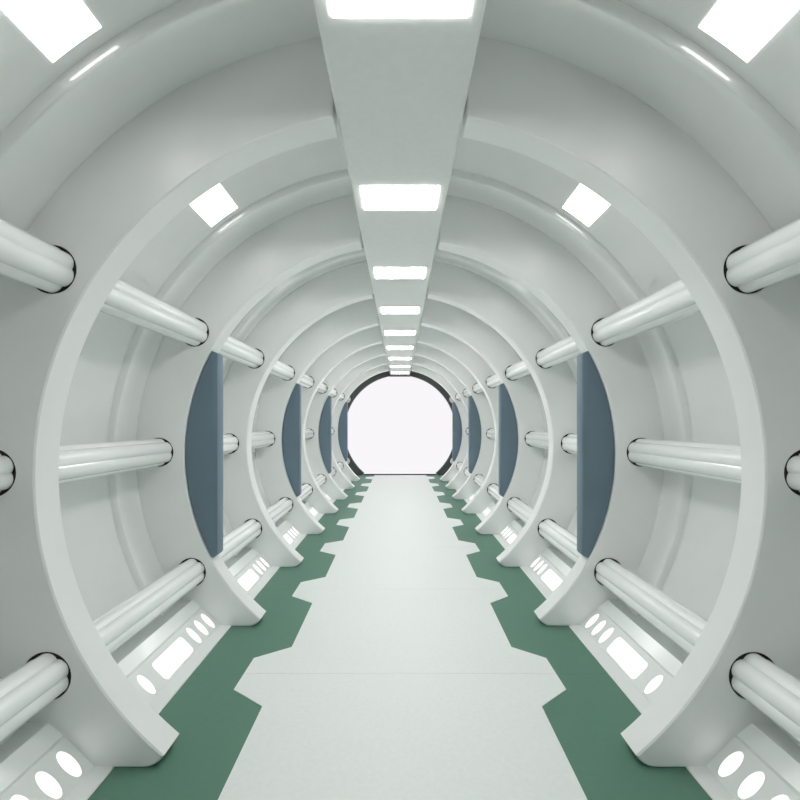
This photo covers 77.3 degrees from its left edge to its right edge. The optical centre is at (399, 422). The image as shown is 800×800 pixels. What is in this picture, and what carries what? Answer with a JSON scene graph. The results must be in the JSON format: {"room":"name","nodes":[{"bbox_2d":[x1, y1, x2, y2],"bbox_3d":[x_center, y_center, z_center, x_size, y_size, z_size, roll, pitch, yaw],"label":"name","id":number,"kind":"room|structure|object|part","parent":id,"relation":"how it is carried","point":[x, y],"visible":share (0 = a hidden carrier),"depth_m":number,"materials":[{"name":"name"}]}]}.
{"room":"spaceship corridor","nodes":[
{"label":"spaceship corridor","id":0,"kind":"room"},
{"bbox_2d":[0,0,373,746],"bbox_3d":[-1.024,-0.101,6.681,2.048,3.421,15.661,0,0,0],"label":"wall","id":1,"kind":"structure","parent":0,"point":[54,115],"depth_m":2.94,"materials":[{"name":"plastic"}]},
{"bbox_2d":[0,742,88,799],"bbox_3d":[-1.400,1.435,1.506,0.121,0.121,1.300,0,0,0],"label":"light","id":2,"kind":"object","parent":1,"relation":"attached to","point":[55,775],"visible":1,"depth_m":2.01,"materials":[{"name":"white plastic"}]},
{"bbox_2d":[0,0,100,61],"bbox_3d":[-1.160,-1.357,1.613,0.177,0.130,0.365,0,0,0],"label":"wall light","id":3,"kind":"object","parent":1,"relation":"attached to","point":[55,27],"visible":1,"depth_m":1.69,"materials":[{"name":"white plastic"}]},
{"bbox_2d":[0,428,333,491],"bbox_3d":[-1.789,0.221,6.593,0.190,0.204,15.486,0,0,0],"label":"pipe","id":4,"kind":"object","parent":1,"relation":"attached to","point":[77,462],"visible":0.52,"depth_m":2.99,"materials":[{"name":"plastic"}]},
{"bbox_2d":[0,37,336,766],"bbox_3d":[-1.131,-0.099,2.268,1.673,3.219,0.165,0,0,0],"label":"rib","id":5,"kind":"object","parent":1,"relation":"attached to","point":[238,115],"visible":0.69,"depth_m":2.19,"materials":[{"name":"plastic"}]},
{"bbox_2d":[0,218,349,402],"bbox_3d":[-1.524,-0.670,6.593,0.190,0.204,15.486,0,0,0],"label":"pipe","id":6,"kind":"object","parent":5,"relation":"attached to","point":[26,258],"visible":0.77,"depth_m":2.62,"materials":[{"name":"plastic"}]},
{"bbox_2d":[128,610,217,702],"bbox_3d":[-1.400,1.435,3.026,0.121,0.121,1.300,0,0,0],"label":"light","id":7,"kind":"object","parent":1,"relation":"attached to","point":[148,680],"visible":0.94,"depth_m":3.05,"materials":[{"name":"white plastic"}]},
{"bbox_2d":[0,459,348,741],"bbox_3d":[-1.547,1.112,6.593,0.190,0.204,15.486,0,0,0],"label":"pipe","id":8,"kind":"object","parent":1,"relation":"attached to","point":[27,690],"visible":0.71,"depth_m":2.66,"materials":[{"name":"plastic"}]},
{"bbox_2d":[0,481,350,799],"bbox_3d":[-1.466,1.410,6.603,0.429,0.202,15.506,0,0,0],"label":"lower wall panel","id":9,"kind":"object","parent":1,"relation":"attached to","point":[32,742],"depth_m":2.82,"materials":[{"name":"white plastic"}]},
{"bbox_2d":[190,183,237,226],"bbox_3d":[-1.160,-1.357,3.121,0.177,0.130,0.365,0,0,0],"label":"wall light","id":10,"kind":"object","parent":1,"relation":"attached to","point":[215,204],"visible":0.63,"depth_m":3.12,"materials":[{"name":"white plastic"}]},
{"bbox_2d":[137,195,361,625],"bbox_3d":[-1.131,-0.099,3.788,1.673,3.219,0.165,0,0,0],"label":"rib","id":11,"kind":"object","parent":1,"relation":"attached to","point":[181,498],"visible":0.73,"depth_m":3.71,"materials":[{"name":"plastic"}]},
{"bbox_3d":[-1.474,0.237,3.773,0.240,1.537,0.122,0,0,0],"label":"blue panel","id":12,"kind":"part","parent":11,"relation":"part of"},
{"bbox_2d":[235,555,270,592],"bbox_3d":[-1.400,1.435,4.546,0.121,0.121,1.300,0,0,0],"label":"light","id":13,"kind":"object","parent":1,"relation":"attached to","point":[256,569],"visible":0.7,"depth_m":4.74,"materials":[{"name":"white plastic"}]},
{"bbox_2d":[282,525,299,544],"bbox_3d":[-1.400,1.435,6.066,0.121,0.121,1.300,0,0,0],"label":"light","id":14,"kind":"object","parent":1,"relation":"attached to","point":[290,534],"visible":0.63,"depth_m":6.39,"materials":[{"name":"white plastic"}]},
{"bbox_2d":[223,261,372,566],"bbox_3d":[-1.131,-0.099,5.309,1.673,3.219,0.165,0,0,0],"label":"rib","id":15,"kind":"object","parent":1,"relation":"attached to","point":[325,294],"visible":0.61,"depth_m":5.23,"materials":[{"name":"plastic"}]},
{"bbox_2d":[308,506,317,517],"bbox_3d":[-1.400,1.435,7.586,0.121,0.121,1.300,0,0,0],"label":"light","id":16,"kind":"object","parent":1,"relation":"attached to","point":[311,509],"visible":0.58,"depth_m":8.02,"materials":[{"name":"white plastic"}]},
{"bbox_2d":[255,298,378,533],"bbox_3d":[-1.131,-0.099,6.829,1.673,3.219,0.165,0,0,0],"label":"rib","id":17,"kind":"object","parent":1,"relation":"attached to","point":[279,411],"visible":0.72,"depth_m":6.75,"materials":[{"name":"plastic"}]},
{"bbox_3d":[-1.474,0.237,6.813,0.240,1.537,0.122,0,0,0],"label":"blue panel","id":18,"kind":"part","parent":17,"relation":"part of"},
{"bbox_2d":[301,323,382,513],"bbox_3d":[-1.131,-0.099,8.348,1.673,3.219,0.165,0,0,0],"label":"rib","id":19,"kind":"object","parent":1,"relation":"attached to","point":[326,362],"visible":0.41,"depth_m":8.27,"materials":[{"name":"plastic"}]},
{"bbox_2d":[305,342,384,499],"bbox_3d":[-1.131,-0.099,9.868,1.673,3.219,0.165,0,0,0],"label":"rib","id":20,"kind":"object","parent":1,"relation":"attached to","point":[319,417],"visible":0.6,"depth_m":9.79,"materials":[{"name":"plastic"}]},
{"bbox_3d":[-1.474,0.237,9.853,0.240,1.537,0.122,0,0,0],"label":"blue panel","id":21,"kind":"part","parent":20,"relation":"part of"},
{"bbox_2d":[332,352,386,488],"bbox_3d":[-1.131,-0.099,11.389,1.673,3.219,0.165,0,0,0],"label":"rib","id":22,"kind":"object","parent":1,"relation":"attached to","point":[339,477],"visible":0.35,"depth_m":11.30,"materials":[{"name":"plastic"}]},
{"bbox_2d":[332,362,388,480],"bbox_3d":[-1.131,-0.099,12.909,1.673,3.219,0.165,0,0,0],"label":"rib","id":23,"kind":"object","parent":1,"relation":"attached to","point":[340,414],"visible":0.49,"depth_m":12.83,"materials":[{"name":"plastic"}]},
{"bbox_3d":[-1.474,0.237,12.893,0.240,1.537,0.122,0,0,0],"label":"blue panel","id":24,"kind":"part","parent":23,"relation":"part of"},
{"bbox_2d":[348,371,389,474],"bbox_3d":[-1.131,-0.099,14.428,1.673,3.219,0.165,0,0,0],"label":"frame","id":25,"kind":"object","parent":1,"relation":"attached to","point":[352,464],"visible":0.24,"depth_m":14.35,"materials":[{"name":"black metal"}]},
{"bbox_2d":[88,475,711,799],"bbox_3d":[0.000,1.550,6.681,3.200,0.080,15.661,0,0,0],"label":"floor","id":26,"kind":"structure","parent":0,"point":[213,722],"depth_m":2.69,"materials":[{"name":"green"}]},
{"bbox_2d":[244,589,555,673],"bbox_3d":[0.000,1.509,3.762,1.878,0.003,1.518,0,0,0],"label":"floor panel","id":27,"kind":"object","parent":26,"relation":"on","point":[343,631],"visible":1,"depth_m":3.51,"materials":[{"name":"ceramic"}]},
{"bbox_2d":[297,547,502,588],"bbox_3d":[0.000,1.509,5.282,1.878,0.003,1.518,0,0,0],"label":"floor panel","id":28,"kind":"object","parent":26,"relation":"on","point":[351,567],"visible":1,"depth_m":5.13,"materials":[{"name":"plastic"}]},
{"bbox_2d":[323,522,476,546],"bbox_3d":[0.000,1.509,6.802,1.878,0.003,1.518,0,0,0],"label":"floor panel","id":29,"kind":"object","parent":26,"relation":"on","point":[359,534],"visible":1,"depth_m":6.67,"materials":[{"name":"plastic"}]},
{"bbox_2d":[338,505,461,521],"bbox_3d":[0.000,1.509,8.322,1.878,0.003,1.518,0,0,0],"label":"floor panel","id":30,"kind":"object","parent":26,"relation":"on","point":[365,513],"visible":1,"depth_m":8.28,"materials":[{"name":"plastic"}]},
{"bbox_2d":[349,494,450,504],"bbox_3d":[0.000,1.509,9.842,1.878,0.003,1.518,0,0,0],"label":"floor panel","id":31,"kind":"object","parent":26,"relation":"on","point":[369,499],"visible":1,"depth_m":9.79,"materials":[{"name":"plastic"}]},
{"bbox_2d":[356,485,443,493],"bbox_3d":[0.000,1.509,11.362,1.878,0.003,1.518,0,0,0],"label":"floor panel","id":32,"kind":"object","parent":26,"relation":"on","point":[372,489],"visible":1,"depth_m":11.25,"materials":[{"name":"plastic"}]},
{"bbox_2d":[361,478,438,484],"bbox_3d":[0.000,1.509,12.882,1.878,0.003,1.518,0,0,0],"label":"floor panel","id":33,"kind":"object","parent":26,"relation":"on","point":[375,481],"visible":1,"depth_m":12.78,"materials":[{"name":"plastic"}]},
{"bbox_2d":[366,475,433,477],"bbox_3d":[0.000,1.509,13.994,1.875,0.003,0.702,0,0,0],"label":"floor panel","id":34,"kind":"object","parent":26,"relation":"on","point":[374,476],"visible":1,"depth_m":13.96,"materials":[{"name":"ceramic"}]},
{"bbox_2d":[363,474,436,474],"bbox_3d":[0.000,1.495,14.376,2.096,0.030,0.060,0,0,0],"label":"threshold","id":35,"kind":"object","parent":26,"relation":"on","point":[363,474],"visible":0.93,"depth_m":14.35,"materials":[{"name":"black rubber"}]},
{"bbox_2d":[218,674,586,799],"bbox_3d":[0.000,1.509,2.242,1.878,0.003,1.518,0,0,0],"label":"floor panel","id":36,"kind":"object","parent":26,"relation":"on","point":[312,736],"visible":1,"depth_m":2.38,"materials":[{"name":"ceramic"}]},
{"bbox_2d":[313,0,486,374],"bbox_3d":[0.000,-1.534,6.597,0.565,0.342,15.494,0,0,0],"label":"ceiling beam","id":37,"kind":"structure","parent":0,"point":[400,86],"depth_m":2.26,"materials":[{"name":"plastic"}]},
{"bbox_2d":[390,375,409,376],"bbox_3d":[0.000,-1.517,14.428,0.587,0.377,0.165,0,0,0],"label":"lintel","id":38,"kind":"object","parent":37,"relation":"attached to","point":[390,375],"visible":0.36,"depth_m":14.39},
{"bbox_2d":[329,0,470,17],"bbox_3d":[0.000,-1.361,1.520,0.456,0.004,0.318,0,0,0],"label":"ceiling light","id":39,"kind":"object","parent":37,"relation":"attached to","point":[339,8],"visible":1,"depth_m":1.64,"materials":[{"name":"white plastic"}]},
{"bbox_2d":[360,186,439,209],"bbox_3d":[0.000,-1.361,3.039,0.456,0.004,0.318,0,0,0],"label":"ceiling light","id":40,"kind":"object","parent":37,"relation":"attached to","point":[374,197],"visible":1,"depth_m":3.02,"materials":[{"name":"white plastic"}]},
{"bbox_2d":[374,268,425,277],"bbox_3d":[0.000,-1.361,4.559,0.456,0.004,0.318,0,0,0],"label":"ceiling light","id":41,"kind":"object","parent":37,"relation":"attached to","point":[379,272],"visible":1,"depth_m":4.53,"materials":[{"name":"white plastic"}]},
{"bbox_2d":[381,307,418,313],"bbox_3d":[0.000,-1.361,6.080,0.456,0.004,0.318,0,0,0],"label":"ceiling light","id":42,"kind":"object","parent":37,"relation":"attached to","point":[385,310],"visible":1,"depth_m":6.07,"materials":[{"name":"white plastic"}]},
{"bbox_2d":[385,331,414,334],"bbox_3d":[0.000,-1.361,7.599,0.456,0.004,0.318,0,0,0],"label":"ceiling light","id":43,"kind":"object","parent":37,"relation":"attached to","point":[386,332],"visible":1,"depth_m":7.59,"materials":[{"name":"white plastic"}]},
{"bbox_2d":[387,346,412,348],"bbox_3d":[0.000,-1.361,9.120,0.456,0.004,0.318,0,0,0],"label":"ceiling light","id":44,"kind":"object","parent":37,"relation":"attached to","point":[388,347],"visible":1,"depth_m":9.06,"materials":[{"name":"white plastic"}]},
{"bbox_2d":[389,357,410,359],"bbox_3d":[0.000,-1.361,10.639,0.456,0.004,0.318,0,0,0],"label":"ceiling light","id":45,"kind":"object","parent":37,"relation":"attached to","point":[390,358],"visible":1,"depth_m":10.62,"materials":[{"name":"white plastic"}]},
{"bbox_2d":[426,0,799,746],"bbox_3d":[1.024,-0.101,6.681,2.048,3.421,15.661,0,0,0],"label":"wall","id":46,"kind":"structure","parent":0,"point":[745,115],"depth_m":2.95,"materials":[{"name":"plastic"}]},
{"bbox_2d":[410,371,451,474],"bbox_3d":[1.131,-0.099,14.428,1.673,3.219,0.165,0,0,0],"label":"frame","id":47,"kind":"object","parent":46,"relation":"attached to","point":[447,464],"visible":0.29,"depth_m":14.35,"materials":[{"name":"metal"}]},
{"bbox_2d":[411,362,467,480],"bbox_3d":[1.131,-0.099,12.909,1.673,3.219,0.165,0,0,0],"label":"rib","id":48,"kind":"object","parent":46,"relation":"attached to","point":[459,414],"visible":0.56,"depth_m":12.83,"materials":[{"name":"plastic"}]},
{"bbox_3d":[1.474,0.237,12.893,0.240,1.537,0.122,0,0,0],"label":"blue panel","id":49,"kind":"part","parent":48,"relation":"part of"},
{"bbox_2d":[413,352,467,488],"bbox_3d":[1.131,-0.099,11.389,1.673,3.219,0.165,0,0,0],"label":"rib","id":50,"kind":"object","parent":46,"relation":"attached to","point":[460,477],"visible":0.36,"depth_m":11.30,"materials":[{"name":"plastic"}]},
{"bbox_2d":[415,342,494,499],"bbox_3d":[1.131,-0.099,9.868,1.673,3.219,0.165,0,0,0],"label":"rib","id":51,"kind":"object","parent":46,"relation":"attached to","point":[480,417],"visible":0.62,"depth_m":9.79,"materials":[{"name":"plastic"}]},
{"bbox_3d":[1.474,0.237,9.853,0.240,1.537,0.122,0,0,0],"label":"blue panel","id":52,"kind":"part","parent":51,"relation":"part of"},
{"bbox_2d":[417,323,498,513],"bbox_3d":[1.131,-0.099,8.348,1.673,3.219,0.165,0,0,0],"label":"rib","id":53,"kind":"object","parent":46,"relation":"attached to","point":[473,362],"visible":0.45,"depth_m":8.27,"materials":[{"name":"plastic"}]},
{"bbox_2d":[421,298,544,533],"bbox_3d":[1.131,-0.099,6.829,1.673,3.219,0.165,0,0,0],"label":"rib","id":54,"kind":"object","parent":46,"relation":"attached to","point":[520,411],"visible":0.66,"depth_m":6.75,"materials":[{"name":"plastic"}]},
{"bbox_3d":[1.474,0.237,6.813,0.240,1.537,0.122,0,0,0],"label":"blue panel","id":55,"kind":"part","parent":54,"relation":"part of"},
{"bbox_2d":[482,506,491,517],"bbox_3d":[1.400,1.435,7.586,0.121,0.121,1.300,0,0,0],"label":"light","id":56,"kind":"object","parent":46,"relation":"attached to","point":[488,509],"visible":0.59,"depth_m":8.02,"materials":[{"name":"white plastic"}]},
{"bbox_2d":[427,261,576,566],"bbox_3d":[1.131,-0.099,5.309,1.673,3.219,0.165,0,0,0],"label":"rib","id":57,"kind":"object","parent":46,"relation":"attached to","point":[474,294],"visible":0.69,"depth_m":5.23,"materials":[{"name":"plastic"}]},
{"bbox_2d":[500,525,517,544],"bbox_3d":[1.400,1.435,6.066,0.121,0.121,1.300,0,0,0],"label":"light","id":58,"kind":"object","parent":46,"relation":"attached to","point":[509,534],"visible":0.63,"depth_m":6.39,"materials":[{"name":"white plastic"}]},
{"bbox_2d":[529,555,564,592],"bbox_3d":[1.400,1.435,4.546,0.121,0.121,1.300,0,0,0],"label":"light","id":59,"kind":"object","parent":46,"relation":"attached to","point":[543,569],"visible":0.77,"depth_m":4.74,"materials":[{"name":"white plastic"}]},
{"bbox_2d":[438,195,662,625],"bbox_3d":[1.131,-0.099,3.788,1.673,3.219,0.165,0,0,0],"label":"rib","id":60,"kind":"object","parent":46,"relation":"attached to","point":[618,498],"visible":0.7,"depth_m":3.71,"materials":[{"name":"plastic"}]},
{"bbox_3d":[1.474,0.237,3.773,0.240,1.537,0.122,0,0,0],"label":"blue panel","id":61,"kind":"part","parent":60,"relation":"part of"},
{"bbox_2d":[562,183,609,226],"bbox_3d":[1.160,-1.357,3.121,0.177,0.130,0.365,0,0,0],"label":"wall light","id":62,"kind":"object","parent":46,"relation":"attached to","point":[584,204],"visible":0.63,"depth_m":3.12,"materials":[{"name":"white plastic"}]},
{"bbox_2d":[449,481,799,799],"bbox_3d":[1.466,1.410,6.603,0.429,0.202,15.506,0,0,0],"label":"lower wall panel","id":63,"kind":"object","parent":46,"relation":"attached to","point":[766,742],"depth_m":2.82,"materials":[{"name":"white plastic"}]},
{"bbox_2d":[450,218,799,402],"bbox_3d":[1.524,-0.670,6.593,0.190,0.204,15.486,0,0,0],"label":"pipe","id":64,"kind":"object","parent":46,"relation":"attached to","point":[773,258],"visible":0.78,"depth_m":2.63,"materials":[{"name":"plastic"}]},
{"bbox_2d":[451,459,799,741],"bbox_3d":[1.547,1.112,6.593,0.190,0.204,15.486,0,0,0],"label":"pipe","id":65,"kind":"object","parent":46,"relation":"attached to","point":[772,690],"visible":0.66,"depth_m":2.66,"materials":[{"name":"plastic"}]},
{"bbox_2d":[582,610,671,702],"bbox_3d":[1.400,1.435,3.026,0.121,0.121,1.300,0,0,0],"label":"light","id":66,"kind":"object","parent":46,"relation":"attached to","point":[651,680],"visible":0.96,"depth_m":3.05,"materials":[{"name":"white plastic"}]},
{"bbox_2d":[463,37,799,766],"bbox_3d":[1.131,-0.099,2.268,1.673,3.219,0.165,0,0,0],"label":"rib","id":67,"kind":"object","parent":46,"relation":"attached to","point":[561,115],"visible":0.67,"depth_m":2.19,"materials":[{"name":"plastic"}]},
{"bbox_2d":[466,428,799,491],"bbox_3d":[1.789,0.221,6.593,0.190,0.204,15.486,0,0,0],"label":"pipe","id":68,"kind":"object","parent":46,"relation":"attached to","point":[722,462],"visible":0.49,"depth_m":2.99,"materials":[{"name":"plastic"}]},
{"bbox_2d":[699,0,799,61],"bbox_3d":[1.160,-1.357,1.613,0.177,0.130,0.365,0,0,0],"label":"wall light","id":69,"kind":"object","parent":46,"relation":"attached to","point":[744,27],"visible":1,"depth_m":1.69,"materials":[{"name":"white plastic"}]},
{"bbox_2d":[711,742,799,799],"bbox_3d":[1.400,1.435,1.506,0.121,0.121,1.300,0,0,0],"label":"light","id":70,"kind":"object","parent":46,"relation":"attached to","point":[744,775],"visible":1,"depth_m":2.01,"materials":[{"name":"white plastic"}]}
]}

